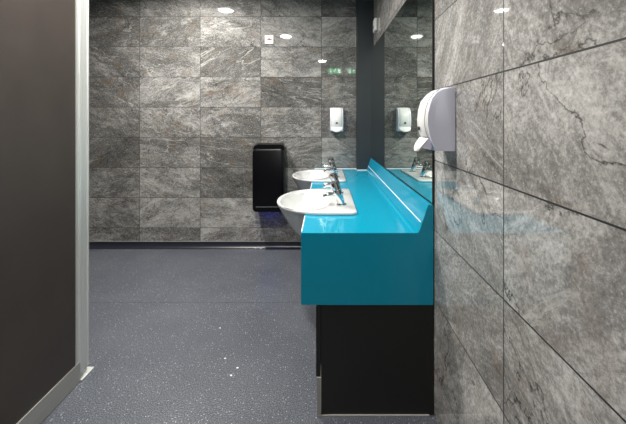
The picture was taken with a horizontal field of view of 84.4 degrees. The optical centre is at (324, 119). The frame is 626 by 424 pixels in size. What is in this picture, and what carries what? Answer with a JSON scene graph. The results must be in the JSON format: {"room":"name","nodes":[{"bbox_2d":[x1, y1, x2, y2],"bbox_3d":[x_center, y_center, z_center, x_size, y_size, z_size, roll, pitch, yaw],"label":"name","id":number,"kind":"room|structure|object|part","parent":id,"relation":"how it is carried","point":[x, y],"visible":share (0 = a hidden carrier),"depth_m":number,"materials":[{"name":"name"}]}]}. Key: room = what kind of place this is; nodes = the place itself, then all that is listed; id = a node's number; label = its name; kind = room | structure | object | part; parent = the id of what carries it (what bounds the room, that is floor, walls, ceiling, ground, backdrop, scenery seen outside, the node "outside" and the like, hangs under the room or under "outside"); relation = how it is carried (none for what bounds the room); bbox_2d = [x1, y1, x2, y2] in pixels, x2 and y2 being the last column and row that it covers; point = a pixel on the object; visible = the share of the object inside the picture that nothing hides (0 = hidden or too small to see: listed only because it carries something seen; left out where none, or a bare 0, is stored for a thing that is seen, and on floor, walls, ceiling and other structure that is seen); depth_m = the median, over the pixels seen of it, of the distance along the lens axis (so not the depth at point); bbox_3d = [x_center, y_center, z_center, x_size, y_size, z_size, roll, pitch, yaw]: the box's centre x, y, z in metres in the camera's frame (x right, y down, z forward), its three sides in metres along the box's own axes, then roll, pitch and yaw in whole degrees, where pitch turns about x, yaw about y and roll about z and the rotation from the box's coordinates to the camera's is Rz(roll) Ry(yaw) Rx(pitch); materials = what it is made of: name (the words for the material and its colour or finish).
{"room":"public restroom","nodes":[
{"label":"public restroom","id":0,"kind":"room"},
{"bbox_2d":[89,0,355,240],"bbox_3d":[-1.616,-0.035,3.466,4.368,2.600,0.100,0,0,0],"label":"wall","id":1,"kind":"structure","parent":0,"point":[182,93],"depth_m":3.42,"materials":[{"name":"grey stone"}]},
{"bbox_2d":[89,242,300,248],"bbox_3d":[-1.905,1.234,3.397,3.590,0.062,0.038,0,0,0],"label":"baseboard","id":2,"kind":"structure","parent":1,"relation":"attached to","point":[92,245],"depth_m":3.41,"materials":[{"name":"black plastic"}]},
{"bbox_2d":[89,241,300,241],"bbox_3d":[-1.905,1.201,3.414,3.590,0.004,0.004,0,0,0],"label":"trim","id":3,"kind":"structure","parent":1,"relation":"attached to","point":[89,241],"depth_m":3.41,"materials":[{"name":"silver metal"}]},
{"bbox_2d":[252,143,284,211],"bbox_3d":[-0.536,0.550,3.329,0.300,0.649,0.173,0,0,0],"label":"dryer","id":4,"kind":"object","parent":1,"relation":"attached to","point":[268,159],"visible":0.84,"depth_m":3.24,"materials":[{"name":"black plastic"}]},
{"bbox_2d":[265,35,273,43],"bbox_3d":[-0.551,-0.795,3.409,0.084,0.084,0.012,0,0,0],"label":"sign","id":5,"kind":"object","parent":1,"relation":"attached to","point":[269,39],"visible":1,"depth_m":3.41,"materials":[{"name":"white plastic"}]},
{"bbox_2d":[330,108,342,132],"bbox_3d":[0.112,-0.001,3.350,0.127,0.243,0.131,0,0,0],"label":"soap dispenser","id":6,"kind":"object","parent":1,"relation":"attached to","point":[336,114],"visible":1,"depth_m":3.31,"materials":[{"name":"white plastic"}]},
{"bbox_3d":[0.113,0.088,3.305,0.109,0.050,0.040,0,0,0],"label":"push lever","id":7,"kind":"part","parent":6,"relation":"part of","materials":[{"name":"white plastic"}]},
{"bbox_2d":[356,0,373,169],"bbox_3d":[0.388,-0.426,3.366,0.160,1.817,0.099,0,0,0],"label":"trim","id":8,"kind":"structure","parent":1,"relation":"attached to","point":[364,8],"depth_m":3.32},
{"bbox_2d":[41,249,436,423],"bbox_3d":[-1.616,1.315,0.908,4.368,0.100,5.216,0,0,0],"label":"floor","id":9,"kind":"structure","parent":0,"point":[158,346],"depth_m":1.97,"materials":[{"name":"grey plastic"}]},
{"bbox_2d":[0,0,93,423],"bbox_3d":[-1.202,0.195,0.379,0.056,2.140,2.757,0,0,0],"label":"wall","id":10,"kind":"structure","parent":9,"relation":"on","point":[44,44],"depth_m":1.46,"materials":[{"name":"brown laminate"}]},
{"bbox_3d":[-1.186,1.216,0.339,0.006,0.095,2.678,0,0,0],"label":"kick rail","id":11,"kind":"part","parent":10,"relation":"part of","materials":[{"name":"metal"}]},
{"bbox_3d":[-1.204,0.176,1.689,0.045,2.102,0.092,0,0,0],"label":"post","id":12,"kind":"part","parent":10,"relation":"part of","materials":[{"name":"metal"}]},
{"bbox_3d":[-1.202,1.260,1.712,0.056,0.010,0.089,0,0,0],"label":"foot plate","id":13,"kind":"part","parent":10,"relation":"part of","materials":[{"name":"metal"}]},
{"bbox_2d":[316,305,432,416],"bbox_3d":[0.212,1.028,2.433,0.502,0.474,1.926,0,0,0],"label":"vanity cabinet","id":14,"kind":"object","parent":9,"relation":"on","point":[372,360],"visible":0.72,"depth_m":1.48,"materials":[{"name":"black laminate"}]},
{"bbox_3d":[-0.028,0.944,2.436,0.020,0.308,1.920,0,0,0],"label":"panel","id":15,"kind":"part","parent":14,"relation":"part of","materials":[{"name":"black laminate"}]},
{"bbox_2d":[301,158,432,304],"bbox_3d":[0.181,0.577,2.445,0.569,0.427,1.942,0,0,0],"label":"countertop","id":16,"kind":"structure","parent":14,"relation":"on","point":[381,254],"depth_m":1.47,"materials":[{"name":"blue laminate"}]},
{"bbox_2d":[277,188,356,236],"bbox_3d":[-0.059,0.591,2.050,0.447,0.248,0.616,0,0,0],"label":"basin","id":17,"kind":"object","parent":16,"relation":"in","point":[294,205],"visible":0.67,"depth_m":2.04,"materials":[{"name":"white ceramic"}]},
{"bbox_2d":[292,169,345,189],"bbox_3d":[-0.059,0.591,2.973,0.447,0.248,0.616,0,0,0],"label":"basin","id":18,"kind":"object","parent":16,"relation":"in","point":[303,179],"visible":0.52,"depth_m":2.99,"materials":[{"name":"white ceramic"}]},
{"bbox_2d":[324,157,337,171],"bbox_3d":[0.053,0.400,3.120,0.131,0.133,0.054,0,0,0],"label":"tap","id":19,"kind":"object","parent":16,"relation":"on","point":[330,158],"visible":0.39,"depth_m":3.11,"materials":[{"name":"silver metal"}]},
{"bbox_2d":[324,161,339,176],"bbox_3d":[0.053,0.400,2.822,0.131,0.133,0.054,0,0,0],"label":"tap","id":20,"kind":"object","parent":16,"relation":"on","point":[332,166],"visible":0.89,"depth_m":2.81,"materials":[{"name":"silver metal"}]},
{"bbox_2d":[323,172,343,193],"bbox_3d":[0.053,0.400,2.200,0.131,0.133,0.054,0,0,0],"label":"tap","id":21,"kind":"object","parent":16,"relation":"on","point":[333,176],"visible":0.67,"depth_m":2.19,"materials":[{"name":"silver metal"}]},
{"bbox_2d":[323,181,346,205],"bbox_3d":[0.053,0.400,1.900,0.131,0.133,0.054,0,0,0],"label":"tap","id":22,"kind":"object","parent":16,"relation":"on","point":[337,193],"visible":1,"depth_m":1.88,"materials":[{"name":"silver metal"}]},
{"bbox_3d":[0.030,0.413,1.900,0.084,0.036,0.032,0,0,0],"label":"spout","id":23,"kind":"part","parent":22,"relation":"part of","materials":[{"name":"silver metal"}]},
{"bbox_3d":[0.180,0.577,1.483,0.566,0.427,0.018,0,0,0],"label":"panel","id":24,"kind":"part","parent":16,"relation":"part of","materials":[{"name":"blue laminate"}]},
{"bbox_2d":[374,0,625,423],"bbox_3d":[0.518,-0.035,0.858,0.100,2.600,5.116,0,0,0],"label":"wall","id":25,"kind":"structure","parent":0,"point":[529,209],"depth_m":0.79,"materials":[{"name":"grey stone"}]},
{"bbox_2d":[373,18,376,32],"bbox_3d":[0.453,-0.857,3.130,0.028,0.112,0.110,0,0,0],"label":"wall sensor","id":26,"kind":"object","parent":25,"relation":"attached to","point":[375,19],"visible":1,"depth_m":3.08,"materials":[{"name":"white plastic"}]},
{"bbox_2d":[371,0,434,204],"bbox_3d":[0.454,-0.154,2.394,0.028,1.032,1.844,0,0,0],"label":"wall mirror","id":27,"kind":"object","parent":25,"relation":"attached to","point":[403,57],"visible":1,"depth_m":1.95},
{"bbox_3d":[0.454,0.359,2.396,0.028,0.005,1.840,0,0,0],"label":"edge trim","id":28,"kind":"part","parent":27,"relation":"part of","materials":[{"name":"metal"}]},
{"bbox_3d":[0.463,-0.154,1.474,0.010,1.032,0.004,0,0,0],"label":"edge trim","id":29,"kind":"part","parent":27,"relation":"part of","materials":[{"name":"metal"}]},
{"bbox_2d":[414,87,454,152],"bbox_3d":[0.402,0.002,1.301,0.131,0.243,0.127,0,0,0],"label":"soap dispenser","id":30,"kind":"object","parent":25,"relation":"attached to","point":[436,111],"visible":1,"depth_m":1.24,"materials":[{"name":"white plastic"}]},
{"bbox_3d":[0.357,0.091,1.300,0.040,0.050,0.109,0,0,0],"label":"push lever","id":31,"kind":"part","parent":30,"relation":"part of","materials":[{"name":"white plastic"}]},
{"bbox_3d":[0.373,0.088,1.300,0.040,0.043,0.092,0,0,0],"label":"lever arm","id":32,"kind":"part","parent":30,"relation":"part of","materials":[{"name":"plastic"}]}
]}

